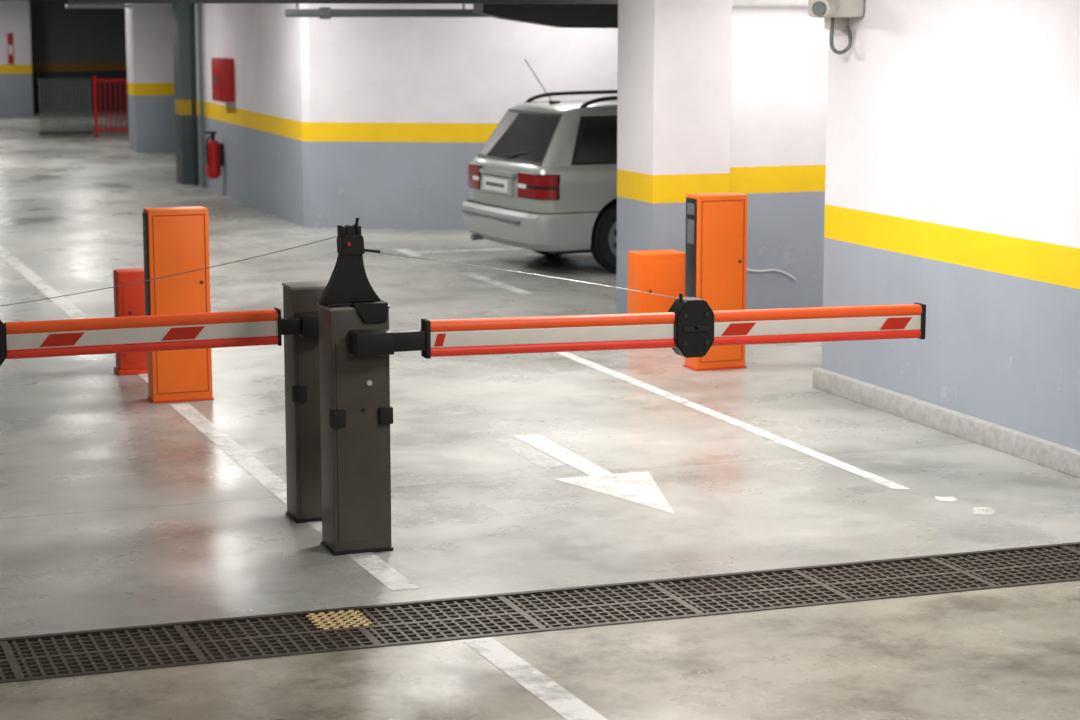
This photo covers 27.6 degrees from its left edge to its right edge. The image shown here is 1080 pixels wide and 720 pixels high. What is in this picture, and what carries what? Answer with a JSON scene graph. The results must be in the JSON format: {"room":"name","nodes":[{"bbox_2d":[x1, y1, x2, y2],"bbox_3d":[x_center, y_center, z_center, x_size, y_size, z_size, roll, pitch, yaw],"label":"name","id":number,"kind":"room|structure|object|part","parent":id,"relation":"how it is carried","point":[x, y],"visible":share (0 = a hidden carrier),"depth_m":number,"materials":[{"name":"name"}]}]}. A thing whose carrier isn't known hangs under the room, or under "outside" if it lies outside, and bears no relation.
{"room":"underground parking garage","nodes":[
{"label":"underground parking garage","id":0,"kind":"room"},
{"bbox_2d":[29,0,127,111],"bbox_3d":[-13.480,-6.779,47.969,15.500,2.800,0.200,-3,10,-20],"label":"wall","id":1,"kind":"structure","parent":0,"point":[65,42],"depth_m":49.05,"materials":[{"name":"grey paint"}]},
{"bbox_2d":[65,3,131,7],"bbox_3d":[-6.200,-5.215,30.866,0.900,0.545,0.160,-3,10,-20],"label":"ceiling light","id":2,"kind":"object","parent":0,"point":[121,5],"depth_m":30.83,"materials":[{"name":"white plastic"}]},
{"bbox_2d":[67,0,617,3],"bbox_3d":[-0.252,-2.988,16.769,6.600,0.538,0.300,-3,10,-20],"label":"ceiling beam","id":3,"kind":"structure","parent":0,"point":[68,1],"depth_m":16.32,"materials":[{"name":"grey concrete"}]},
{"bbox_2d":[285,4,488,18],"bbox_3d":[0.124,-3.375,19.604,4.900,0.660,0.100,-3,10,-20],"label":"ceiling pipe","id":4,"kind":"object","parent":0,"point":[323,12],"depth_m":19.06,"materials":[{"name":"grey metal"}]},
{"bbox_2d":[195,3,617,229],"bbox_3d":[-0.960,-2.950,23.763,11.613,2.800,3.776,7,11,37],"label":"wall","id":5,"kind":"structure","parent":0,"point":[380,122],"depth_m":22.45,"materials":[{"name":"white paint"}]},
{"bbox_2d":[189,3,205,187],"bbox_3d":[-4.338,-3.592,27.827,0.060,2.800,0.460,-4,10,-23],"label":"conduit","id":6,"kind":"object","parent":5,"relation":"attached to","point":[191,5],"visible":1,"depth_m":27.84,"materials":[{"name":"grey metal"}]},
{"bbox_2d":[205,131,223,178],"bbox_3d":[-3.957,-2.491,26.718,0.248,0.570,0.222,-3,10,-20],"label":"fire extinguisher","id":7,"kind":"object","parent":5,"relation":"attached to","point":[214,149],"visible":1,"depth_m":26.67,"materials":[{"name":"red metal"}]},
{"bbox_3d":[-3.993,-2.759,26.685,0.130,0.030,0.040,-3,10,-20],"label":"handle","id":8,"kind":"part","parent":7,"relation":"part of","materials":[{"name":"black metal"}]},
{"bbox_3d":[-3.970,-2.439,26.744,0.180,0.460,0.180,-3,10,-20],"label":"tank","id":9,"kind":"part","parent":7,"relation":"part of","materials":[{"name":"red metal"}]},
{"bbox_2d":[211,58,234,101],"bbox_3d":[-3.767,-3.330,26.139,0.180,0.510,0.600,-3,10,-20],"label":"cabinet","id":10,"kind":"object","parent":5,"relation":"attached to","point":[222,68],"visible":1,"depth_m":25.89,"materials":[{"name":"red metal"}]},
{"bbox_3d":[-3.836,-3.322,26.115,0.017,0.420,0.500,-3,10,-20],"label":"door frame","id":11,"kind":"part","parent":10,"relation":"part of","materials":[{"name":"red metal"}]},
{"bbox_2d":[0,111,1079,719],"bbox_3d":[-3.859,-1.230,22.656,15.500,0.250,55.000,-3,10,-20],"label":"floor","id":12,"kind":"structure","parent":0,"point":[116,510],"depth_m":10.01,"materials":[{"name":"concrete"}]},
{"bbox_2d":[0,0,33,115],"bbox_3d":[-11.421,-6.699,47.461,0.800,2.800,0.600,-3,10,-20],"label":"concrete column","id":13,"kind":"structure","parent":12,"relation":"on","point":[16,87],"depth_m":47.25,"materials":[{"name":"white paint"}]},
{"bbox_2d":[7,33,13,63],"bbox_3d":[-11.346,-6.673,47.142,0.120,0.650,0.050,-3,10,-20],"label":"sign","id":14,"kind":"object","parent":13,"relation":"attached to","point":[9,35],"visible":1,"depth_m":47.12,"materials":[{"name":"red plastic"}]},
{"bbox_2d":[37,78,92,137],"bbox_3d":[-8.395,-4.457,38.909,0.940,1.045,0.040,-3,10,-20],"label":"railing","id":15,"kind":"object","parent":12,"relation":"on","point":[76,132],"visible":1,"depth_m":38.89,"materials":[{"name":"metal"}]},
{"bbox_3d":[-8.395,-4.951,38.831,0.940,0.045,0.040,-3,10,-20],"label":"rail","id":16,"kind":"part","parent":15,"relation":"part of","materials":[{"name":"grey metal"}]},
{"bbox_3d":[-8.395,-4.023,38.978,0.940,0.045,0.040,-3,10,-20],"label":"rail","id":17,"kind":"part","parent":15,"relation":"part of","materials":[{"name":"grey metal"}]},
{"bbox_2d":[0,245,147,382],"bbox_3d":[-5.170,-1.080,20.890,0.150,0.001,17.400,-3,10,-20],"label":"lane line","id":18,"kind":"object","parent":12,"relation":"on","point":[62,302],"visible":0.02,"depth_m":17.77,"materials":[{"name":"white paint"}]},
{"bbox_2d":[93,76,128,136],"bbox_3d":[-7.603,-4.521,39.197,0.690,1.080,0.060,-3,10,-20],"label":"gate","id":19,"kind":"object","parent":12,"relation":"on","point":[95,80],"visible":0.78,"depth_m":39.14,"materials":[{"name":"red metal"}]},
{"bbox_3d":[-7.899,-4.503,39.089,0.060,1.080,0.060,-3,10,-20],"label":"post","id":20,"kind":"part","parent":19,"relation":"part of","materials":[{"name":"red metal"}]},
{"bbox_3d":[-7.603,-4.975,39.125,0.630,0.040,0.040,-3,10,-20],"label":"rail","id":21,"kind":"part","parent":19,"relation":"part of","materials":[{"name":"red metal"}]},
{"bbox_3d":[-7.603,-4.106,39.263,0.630,0.040,0.040,-3,10,-20],"label":"rail","id":22,"kind":"part","parent":19,"relation":"part of","materials":[{"name":"red metal"}]},
{"bbox_2d":[113,268,147,375],"bbox_3d":[-2.444,-0.243,13.564,0.355,0.640,0.190,-3,10,-20],"label":"cabinet","id":23,"kind":"object","parent":12,"relation":"on","point":[129,300],"visible":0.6,"depth_m":13.45,"materials":[{"name":"red metal"}]},
{"bbox_3d":[-2.444,0.059,13.612,0.355,0.030,0.190,-3,10,-20],"label":"plate","id":24,"kind":"part","parent":23,"relation":"part of","materials":[{"name":"metal"}]},
{"bbox_3d":[-2.414,-0.245,13.482,0.275,0.510,0.008,-3,10,-20],"label":"door","id":25,"kind":"part","parent":23,"relation":"part of","materials":[{"name":"metal"}]},
{"bbox_2d":[125,3,175,151],"bbox_3d":[-6.219,-4.750,35.145,0.660,2.800,0.600,-3,10,-20],"label":"concrete column","id":26,"kind":"structure","parent":12,"relation":"on","point":[149,26],"depth_m":34.92,"materials":[{"name":"white paint"}]},
{"bbox_2d":[0,236,337,522],"bbox_3d":[-2.377,0.171,8.834,3.424,1.302,0.687,-3,10,-20],"label":"gate","id":27,"kind":"object","parent":12,"relation":"on","point":[299,326],"visible":0.7,"depth_m":9.29,"materials":[{"name":"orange metal"}]},
{"bbox_3d":[-2.262,-0.077,8.934,0.176,0.244,0.110,-3,10,-20],"label":"hinge plate","id":28,"kind":"part","parent":27,"relation":"part of","materials":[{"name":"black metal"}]},
{"bbox_3d":[-0.978,0.684,9.710,0.252,0.014,0.190,-3,10,-20],"label":"plate","id":29,"kind":"part","parent":27,"relation":"part of","materials":[{"name":"black metal"}]},
{"bbox_3d":[-0.962,-0.152,9.422,0.140,0.095,0.120,-3,10,-20],"label":"arm mount","id":30,"kind":"part","parent":27,"relation":"part of","materials":[{"name":"black metal"}]},
{"bbox_3d":[-0.946,0.238,9.553,0.206,0.845,0.006,-3,10,-20],"label":"door panel","id":31,"kind":"part","parent":27,"relation":"part of","materials":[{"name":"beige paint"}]},
{"bbox_2d":[142,206,213,402],"bbox_3d":[-2.068,-0.317,12.564,0.358,1.100,0.174,-3,10,-20],"label":"cabinet","id":32,"kind":"object","parent":12,"relation":"on","point":[175,239],"visible":0.92,"depth_m":12.48,"materials":[{"name":"orange metal"}]},
{"bbox_3d":[-2.231,-0.521,12.477,0.008,0.630,0.130,-3,10,-20],"label":"rail","id":33,"kind":"part","parent":32,"relation":"part of","materials":[{"name":"metal"}]},
{"bbox_3d":[-2.067,0.220,12.651,0.355,0.012,0.172,-3,10,-20],"label":"plate","id":34,"kind":"part","parent":32,"relation":"part of","materials":[{"name":"orange metal"}]},
{"bbox_2d":[172,3,198,184],"bbox_3d":[-4.515,-3.682,28.395,0.350,2.800,0.400,-3,10,-20],"label":"pillar","id":35,"kind":"structure","parent":12,"relation":"on","point":[180,11],"depth_m":28.26,"materials":[{"name":"paint"}]},
{"bbox_2d":[169,403,417,590],"bbox_3d":[-1.286,0.566,10.488,0.130,0.001,4.350,-3,10,-20],"label":"lane line","id":36,"kind":"object","parent":12,"relation":"on","point":[390,578],"visible":0.8,"depth_m":10.54,"materials":[{"name":"white paint"}]},
{"bbox_2d":[396,248,530,293],"bbox_3d":[1.410,-0.904,19.777,4.640,0.001,3.500,-3,10,-20],"label":"lane marking","id":37,"kind":"object","parent":12,"relation":"on","point":[511,288],"visible":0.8,"depth_m":18.57,"materials":[{"name":"white paint"}]},
{"bbox_2d":[497,440,561,466],"bbox_3d":[-0.060,0.469,11.102,0.120,0.001,0.740,-3,10,-20],"label":"worn paint marking","id":38,"kind":"object","parent":12,"relation":"on","point":[522,449],"visible":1,"depth_m":11.09,"materials":[{"name":"white paint"}]},
{"bbox_2d":[462,637,607,719],"bbox_3d":[0.156,1.131,6.915,0.190,0.001,1.964,-3,10,-20],"label":"lane line","id":39,"kind":"object","parent":12,"relation":"on","point":[571,707],"visible":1,"depth_m":7.29,"materials":[{"name":"white paint"}]},
{"bbox_2d":[0,542,1079,682],"bbox_3d":[-1.430,1.032,7.703,9.488,0.054,0.534,-3,9,-19],"label":"drain grate","id":40,"kind":"object","parent":12,"relation":"in","point":[143,647],"visible":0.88,"depth_m":8.16,"materials":[{"name":"metal"}]},
{"bbox_3d":[-0.737,0.953,8.057,0.202,0.007,0.227,-3,10,-20],"label":"replaced panel","id":41,"kind":"part","parent":40,"relation":"part of","materials":[{"name":"beige metal"}]},
{"bbox_2d":[462,59,617,271],"bbox_3d":[1.643,-1.827,19.858,4.576,1.802,1.960,-4,10,-24],"label":"station wagon car","id":42,"kind":"object","parent":12,"relation":"on","point":[544,182],"visible":0.44,"depth_m":18.55,"materials":[{"name":"silver metal"}]},
{"bbox_2d":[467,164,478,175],"bbox_3d":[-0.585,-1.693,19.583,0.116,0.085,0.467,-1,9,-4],"label":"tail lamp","id":43,"kind":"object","parent":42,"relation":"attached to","point":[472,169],"depth_m":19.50,"materials":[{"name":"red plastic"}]},
{"bbox_2d":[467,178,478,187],"bbox_3d":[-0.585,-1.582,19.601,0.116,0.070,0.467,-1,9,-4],"label":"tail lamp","id":44,"kind":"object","parent":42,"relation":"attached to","point":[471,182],"depth_m":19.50,"materials":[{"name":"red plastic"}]},
{"bbox_2d":[468,162,482,189],"bbox_3d":[-0.533,-1.642,19.591,0.199,0.210,0.455,-4,10,-24],"label":"tail lamp","id":45,"kind":"object","parent":42,"relation":"attached to","point":[474,174],"depth_m":19.47,"materials":[{"name":"red plastic"}]},
{"bbox_3d":[-0.382,-1.514,18.978,0.014,0.110,0.520,-4,10,-24],"label":"number plate","id":46,"kind":"part","parent":42,"relation":"part of","materials":[{"name":"white metal"}]},
{"bbox_2d":[518,183,525,188],"bbox_3d":[-0.143,-1.468,18.542,0.031,0.035,0.163,-5,10,-28],"label":"lamp","id":47,"kind":"object","parent":42,"relation":"on","point":[520,185],"depth_m":18.53,"materials":[{"name":"white plastic"}]},
{"bbox_2d":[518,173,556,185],"bbox_3d":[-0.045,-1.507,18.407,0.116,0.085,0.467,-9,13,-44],"label":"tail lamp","id":48,"kind":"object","parent":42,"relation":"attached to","point":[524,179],"depth_m":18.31,"materials":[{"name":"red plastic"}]},
{"bbox_2d":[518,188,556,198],"bbox_3d":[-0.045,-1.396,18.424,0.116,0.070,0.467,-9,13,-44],"label":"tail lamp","id":49,"kind":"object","parent":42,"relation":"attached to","point":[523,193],"depth_m":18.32,"materials":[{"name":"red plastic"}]},
{"bbox_2d":[518,172,559,199],"bbox_3d":[-0.010,-1.462,18.454,0.199,0.210,0.455,-4,10,-24],"label":"tail lamp","id":50,"kind":"object","parent":42,"relation":"attached to","point":[531,185],"depth_m":18.31,"materials":[{"name":"red plastic"}]},
{"bbox_3d":[0.741,-2.394,19.988,1.927,0.122,0.036,-4,10,-24],"label":"roof rail","id":51,"kind":"part","parent":42,"relation":"part of","materials":[{"name":"black metal"}]},
{"bbox_3d":[1.211,-2.232,18.963,1.927,0.122,0.036,-4,10,-24],"label":"roof rail","id":52,"kind":"part","parent":42,"relation":"part of","materials":[{"name":"metal"}]},
{"bbox_2d":[514,434,673,513],"bbox_3d":[0.260,0.539,10.661,0.490,0.001,1.960,-3,10,-20],"label":"arrow marking","id":53,"kind":"object","parent":12,"relation":"on","point":[646,492],"visible":1,"depth_m":10.45,"materials":[{"name":"white paint"}]},
{"bbox_2d":[317,218,925,555],"bbox_3d":[0.388,0.044,9.396,2.699,1.376,0.337,-3,10,-20],"label":"gate","id":54,"kind":"object","parent":12,"relation":"on","point":[356,341],"visible":1,"depth_m":9.02,"materials":[{"name":"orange metal"}]},
{"bbox_3d":[-0.762,0.773,9.147,0.256,0.014,0.210,-3,10,-20],"label":"plate","id":55,"kind":"part","parent":54,"relation":"part of","materials":[{"name":"black metal"}]},
{"bbox_3d":[-0.727,0.335,8.982,0.210,0.832,0.006,-3,10,-20],"label":"door panel","id":56,"kind":"part","parent":54,"relation":"part of","materials":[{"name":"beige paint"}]},
{"bbox_3d":[-0.678,-0.071,8.872,0.155,0.092,0.120,-3,10,-20],"label":"arm mount","id":57,"kind":"part","parent":54,"relation":"part of","materials":[{"name":"black metal"}]},
{"bbox_3d":[0.640,-0.139,9.346,0.176,0.244,0.110,-3,10,-20],"label":"hinge plate","id":58,"kind":"part","parent":54,"relation":"part of","materials":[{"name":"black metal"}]},
{"bbox_2d":[627,249,684,313],"bbox_3d":[0.780,-0.412,14.687,0.360,0.625,0.250,-3,10,-20],"label":"cabinet","id":59,"kind":"object","parent":12,"relation":"on","point":[661,272],"visible":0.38,"depth_m":14.56,"materials":[{"name":"orange metal"}]},
{"bbox_3d":[0.820,-0.410,14.577,0.280,0.495,0.008,-3,10,-20],"label":"door","id":60,"kind":"part","parent":59,"relation":"part of","materials":[{"name":"orange metal"}]},
{"bbox_2d":[616,0,731,313],"bbox_3d":[0.943,-1.654,15.572,0.590,2.800,0.660,-3,10,-20],"label":"concrete column","id":61,"kind":"structure","parent":12,"relation":"on","point":[674,96],"depth_m":15.28,"materials":[{"name":"white paint"}]},
{"bbox_2d":[683,193,747,370],"bbox_3d":[1.095,-0.490,13.704,0.350,1.085,0.199,-3,10,-20],"label":"cabinet","id":62,"kind":"object","parent":12,"relation":"on","point":[716,223],"visible":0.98,"depth_m":13.60,"materials":[{"name":"orange metal"}]},
{"bbox_3d":[0.935,-0.694,13.618,0.008,0.615,0.155,-3,10,-20],"label":"rail","id":63,"kind":"part","parent":62,"relation":"part of","materials":[{"name":"black metal"}]},
{"bbox_3d":[1.096,0.040,13.789,0.347,0.012,0.197,-3,10,-20],"label":"plate","id":64,"kind":"part","parent":62,"relation":"part of","materials":[{"name":"orange metal"}]},
{"bbox_2d":[555,352,908,488],"bbox_3d":[0.880,0.261,12.416,0.080,0.001,4.700,-3,10,-20],"label":"lane line","id":65,"kind":"object","parent":12,"relation":"on","point":[733,421],"visible":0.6,"depth_m":11.87,"materials":[{"name":"white paint"}]},
{"bbox_2d":[935,496,992,514],"bbox_3d":[1.926,0.654,9.935,0.140,0.001,0.420,-3,10,-20],"label":"paint splash","id":66,"kind":"object","parent":12,"relation":"on","point":[950,499],"visible":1,"depth_m":9.88,"materials":[{"name":"white paint"}]},
{"bbox_2d":[732,0,807,4],"bbox_3d":[1.875,-2.806,15.655,1.200,0.550,0.160,-3,10,-20],"label":"ceiling light","id":67,"kind":"object","parent":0,"point":[734,2],"depth_m":15.52,"materials":[{"name":"white"}]},
{"bbox_2d":[730,5,827,309],"bbox_3d":[2.213,-1.783,16.392,2.370,2.800,0.270,-3,10,-20],"label":"wall","id":68,"kind":"structure","parent":0,"point":[779,53],"depth_m":16.11,"materials":[{"name":"white paint"}]},
{"bbox_2d":[747,269,795,279],"bbox_3d":[1.577,-0.628,16.176,0.683,0.115,0.025,-3,10,-20],"label":"cable","id":69,"kind":"object","parent":68,"relation":"attached to","point":[747,269],"visible":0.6,"depth_m":16.22,"materials":[{"name":"white plastic"}]},
{"bbox_2d":[822,0,1079,450],"bbox_3d":[4.688,-0.024,5.272,0.300,2.800,16.500,-3,10,-20],"label":"wall","id":70,"kind":"structure","parent":0,"point":[952,175],"depth_m":11.46,"materials":[{"name":"white paint"}]},
{"bbox_2d":[808,0,863,54],"bbox_3d":[1.626,-1.894,12.371,0.367,0.352,0.414,-3,10,-20],"label":"security camera","id":71,"kind":"object","parent":70,"relation":"attached to","point":[836,14],"visible":1,"depth_m":12.29,"materials":[{"name":"beige plastic"}]},
{"bbox_3d":[1.695,-1.935,12.549,0.110,0.100,0.120,-3,10,-20],"label":"wall arm","id":72,"kind":"part","parent":71,"relation":"part of","materials":[{"name":"beige plastic"}]},
{"bbox_2d":[812,368,1079,477],"bbox_3d":[4.519,1.312,5.420,0.060,0.115,16.500,-3,10,-20],"label":"baseboard","id":73,"kind":"structure","parent":70,"relation":"attached to","point":[1052,455],"depth_m":11.57,"materials":[{"name":"concrete"}]},
{"bbox_3d":[-3.859,-4.218,22.184,15.900,0.200,55.400,-3,10,-20],"label":"ceiling","id":74,"kind":"structure","parent":0,"visible":0},
{"bbox_2d":[473,4,617,27],"bbox_3d":[0.756,-3.155,18.500,2.700,0.750,0.250,-3,10,-20],"label":"ventilation duct","id":75,"kind":"object","parent":74,"relation":"hanging from","point":[552,15],"visible":0.41,"depth_m":18.19,"materials":[{"name":"metal"}]}
]}

